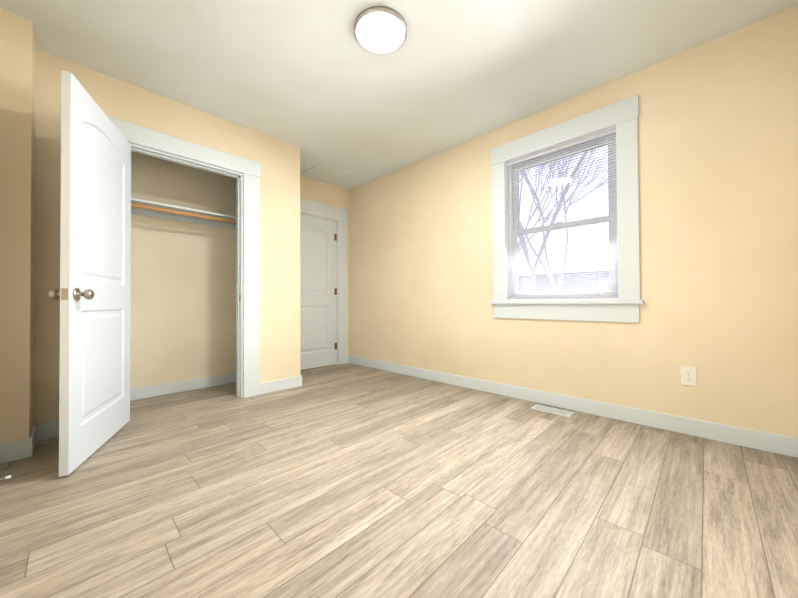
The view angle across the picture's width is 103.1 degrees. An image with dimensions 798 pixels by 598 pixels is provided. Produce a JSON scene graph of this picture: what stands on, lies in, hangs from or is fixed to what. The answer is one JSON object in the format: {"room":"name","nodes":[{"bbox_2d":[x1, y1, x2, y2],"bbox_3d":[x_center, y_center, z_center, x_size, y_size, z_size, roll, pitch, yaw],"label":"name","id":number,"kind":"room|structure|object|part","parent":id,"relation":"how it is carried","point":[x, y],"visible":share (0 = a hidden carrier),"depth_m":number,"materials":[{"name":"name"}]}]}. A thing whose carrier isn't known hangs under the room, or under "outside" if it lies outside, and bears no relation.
{"room":"empty bedroom","nodes":[
{"label":"empty bedroom","id":0,"kind":"room"},
{"bbox_2d":[0,8,35,443],"bbox_3d":[-2.228,-0.349,1.843,0.280,2.470,0.130,-1,-1,44],"label":"wall","id":1,"kind":"structure","parent":0,"point":[17,140],"depth_m":1.76,"materials":[{"name":"beige paint"}]},
{"bbox_2d":[24,423,43,457],"bbox_3d":[-2.167,0.834,1.878,0.293,0.105,0.016,-1,-1,44],"label":"baseboard","id":2,"kind":"structure","parent":1,"relation":"attached to","point":[37,433],"depth_m":1.83,"materials":[{"name":"white wood"}]},
{"bbox_2d":[33,49,300,424],"bbox_3d":[-1.742,-0.343,2.632,0.120,2.470,1.940,-1,-1,44],"label":"wall","id":3,"kind":"structure","parent":0,"point":[277,159],"depth_m":2.49,"materials":[{"name":"beige paint"}]},
{"bbox_2d":[48,70,130,476],"bbox_3d":[-1.812,-0.128,1.935,0.167,2.006,0.797,0,-1,-23],"label":"closet door","id":4,"kind":"structure","parent":3,"relation":"in","point":[95,309],"depth_m":1.78,"materials":[{"name":"white wood"}]},
{"bbox_2d":[61,288,67,299],"bbox_3d":[-1.653,-0.025,1.567,0.025,0.056,0.002,0,-1,-24],"label":"door latch plate","id":5,"kind":"object","parent":4,"relation":"attached to","point":[64,293],"visible":1,"depth_m":1.57,"materials":[{"name":"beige metal"}]},
{"bbox_3d":[-1.678,-0.024,1.625,0.167,0.066,0.066,0,-1,-23],"label":"knob","id":6,"kind":"part","parent":4,"relation":"part of","materials":[{"name":"silver metal"}]},
{"bbox_2d":[108,116,260,397],"bbox_3d":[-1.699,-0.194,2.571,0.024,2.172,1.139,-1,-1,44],"label":"trim","id":7,"kind":"structure","parent":3,"relation":"attached to","point":[250,170],"depth_m":2.88,"materials":[{"name":"white wood"}]},
{"bbox_2d":[260,375,301,393],"bbox_3d":[-1.167,0.843,3.111,0.016,0.105,0.402,-1,-1,44],"label":"baseboard","id":8,"kind":"structure","parent":3,"relation":"attached to","point":[276,385],"depth_m":3.11,"materials":[{"name":"white wood"}]},
{"bbox_2d":[130,151,348,388],"bbox_3d":[-1.822,-0.333,3.483,0.120,2.470,3.050,-1,-1,44],"label":"wall","id":9,"kind":"structure","parent":0,"point":[183,306],"depth_m":3.10,"materials":[{"name":"paint"}]},
{"bbox_2d":[130,373,235,400],"bbox_3d":[-2.011,0.843,2.802,0.530,0.105,1.820,-1,-1,44],"label":"baseboard","id":10,"kind":"structure","parent":9,"relation":"attached to","point":[166,388],"depth_m":3.06,"materials":[{"name":"white wood"}]},
{"bbox_2d":[131,198,235,229],"bbox_3d":[-2.094,-0.767,2.893,0.318,0.109,1.816,-1,-1,44],"label":"closet shelf","id":11,"kind":"object","parent":9,"relation":"attached to","point":[162,210],"visible":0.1,"depth_m":2.94,"materials":[{"name":"white wood"}]},
{"bbox_3d":[-1.998,-0.770,2.799,0.032,0.032,1.778,-1,-1,44],"label":"rod","id":12,"kind":"part","parent":11,"relation":"part of","materials":[{"name":"brown wood"}]},
{"bbox_2d":[300,215,336,369],"bbox_3d":[-1.142,-0.085,4.123,0.167,1.963,0.768,-1,-1,44],"label":"hall door","id":13,"kind":"structure","parent":9,"relation":"in","point":[317,295],"depth_m":4.17,"materials":[{"name":"white wood"}]},
{"bbox_3d":[-0.872,-0.103,4.371,0.012,1.590,0.038,-1,-1,44],"label":"hall door hinge","id":14,"kind":"part","parent":13,"relation":"part of","materials":[{"name":"silver metal"}]},
{"bbox_2d":[300,197,346,364],"bbox_3d":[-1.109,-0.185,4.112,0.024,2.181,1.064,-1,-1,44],"label":"door frame","id":15,"kind":"structure","parent":9,"relation":"attached to","point":[323,210],"depth_m":4.41,"materials":[{"name":"white wood"}]},
{"bbox_2d":[301,163,348,182],"bbox_3d":[-0.919,-1.562,3.946,0.420,0.013,0.420,-1,-1,44],"label":"trim","id":16,"kind":"structure","parent":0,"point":[326,166],"depth_m":3.88,"materials":[{"name":"paint"}]},
{"bbox_2d":[0,363,797,597],"bbox_3d":[-0.304,0.928,2.003,4.690,0.100,3.650,-1,-1,44],"label":"floor","id":17,"kind":"structure","parent":0,"point":[348,480],"depth_m":1.34,"materials":[{"name":"brown wood"}]},
{"bbox_2d":[531,404,573,416],"bbox_3d":[1.198,0.873,2.483,0.280,0.006,0.120,-1,-1,44],"label":"floor vent","id":18,"kind":"object","parent":17,"relation":"in","point":[553,410],"visible":1,"depth_m":2.47,"materials":[{"name":"white metal"}]},
{"bbox_2d":[0,0,797,189],"bbox_3d":[-0.318,-1.642,2.032,4.690,0.100,3.650,-1,-1,44],"label":"ceiling","id":19,"kind":"structure","parent":0,"point":[315,81],"depth_m":2.08,"materials":[{"name":"paint"}]},
{"bbox_2d":[304,164,345,181],"bbox_3d":[-0.919,-1.565,3.946,0.396,0.007,0.396,-1,-1,44],"label":"panel","id":20,"kind":"object","parent":19,"relation":"attached to","point":[325,173],"visible":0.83,"depth_m":3.94,"materials":[{"name":"paint"}]},
{"bbox_2d":[354,6,406,53],"bbox_3d":[-0.110,-1.577,1.879,0.312,0.036,0.312,-1,-1,44],"label":"ceiling light","id":21,"kind":"object","parent":19,"relation":"attached to","point":[380,29],"visible":1,"depth_m":1.84,"materials":[{"name":"white glass"}]},
{"bbox_2d":[349,5,797,437],"bbox_3d":[0.760,-0.349,3.208,4.210,2.470,0.150,-1,-1,44],"label":"wall","id":22,"kind":"structure","parent":0,"point":[718,169],"depth_m":2.12,"materials":[{"name":"beige paint"}]},
{"bbox_2d":[490,95,643,322],"bbox_3d":[1.319,-0.623,2.636,1.141,1.587,0.195,-1,-1,44],"label":"window","id":23,"kind":"structure","parent":22,"relation":"in","point":[622,116],"depth_m":2.49,"materials":[{"name":"white wood"}]},
{"bbox_2d":[507,128,617,298],"bbox_3d":[1.303,-0.627,2.619,0.835,1.247,0.035,-1,-1,44],"label":"window blinds","id":24,"kind":"object","parent":23,"relation":"attached to","point":[572,144],"visible":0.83,"depth_m":2.57,"materials":[{"name":"grey plastic"}]},
{"bbox_3d":[1.341,-0.329,2.654,0.787,0.600,0.028,-1,-1,44],"label":"window sash","id":25,"kind":"part","parent":23,"relation":"part of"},
{"bbox_3d":[1.360,-0.908,2.683,0.787,0.633,0.028,-1,-1,44],"label":"window sash","id":26,"kind":"part","parent":23,"relation":"part of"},
{"bbox_2d":[348,355,797,457],"bbox_3d":[0.750,0.832,3.092,4.090,0.105,0.020,-1,-1,44],"label":"baseboard","id":27,"kind":"structure","parent":22,"relation":"attached to","point":[739,436],"depth_m":2.27,"materials":[{"name":"white wood"}]},
{"bbox_2d":[680,365,696,385],"bbox_3d":[1.854,0.492,2.031,0.076,0.124,0.008,-1,-1,44],"label":"electrical outlet plate","id":28,"kind":"object","parent":22,"relation":"attached to","point":[689,375],"visible":1,"depth_m":2.03,"materials":[{"name":"white plastic"}]},
{"label":"outside","id":29,"kind":"structure","parent":0,"visible":0},
{"bbox_3d":[13.248,3.675,16.997,45.000,0.200,36.970,-1,-1,44],"label":"ground","id":30,"kind":"structure","parent":29,"visible":0},
{"bbox_2d":[518,149,607,291],"bbox_3d":[4.597,-4.209,8.309,14.072,15.484,12.235,-1,-1,44],"label":"tree","id":31,"kind":"object","parent":30,"relation":"on","point":[524,245],"depth_m":10.26,"materials":[{"name":"grey plant"}]},
{"bbox_3d":[7.398,2.003,16.740,19.000,3.200,5.500,-1,-1,44],"label":"house","id":32,"kind":"object","parent":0,"visible":0},
{"bbox_2d":[518,270,608,291],"bbox_3d":[7.385,-0.447,16.767,19.600,1.700,6.100,-1,-1,44],"label":"roof","id":33,"kind":"structure","parent":32,"relation":"on","point":[527,282],"depth_m":14.97,"materials":[{"name":"grey"}]},
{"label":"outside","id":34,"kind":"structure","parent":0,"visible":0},
{"bbox_2d":[518,145,608,275],"bbox_3d":[14.965,-5.513,18.919,55.000,19.000,0.100,-1,-1,44],"label":"sky","id":35,"kind":"structure","parent":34,"point":[585,255],"depth_m":21.74,"materials":[{"name":"white"}]}
]}

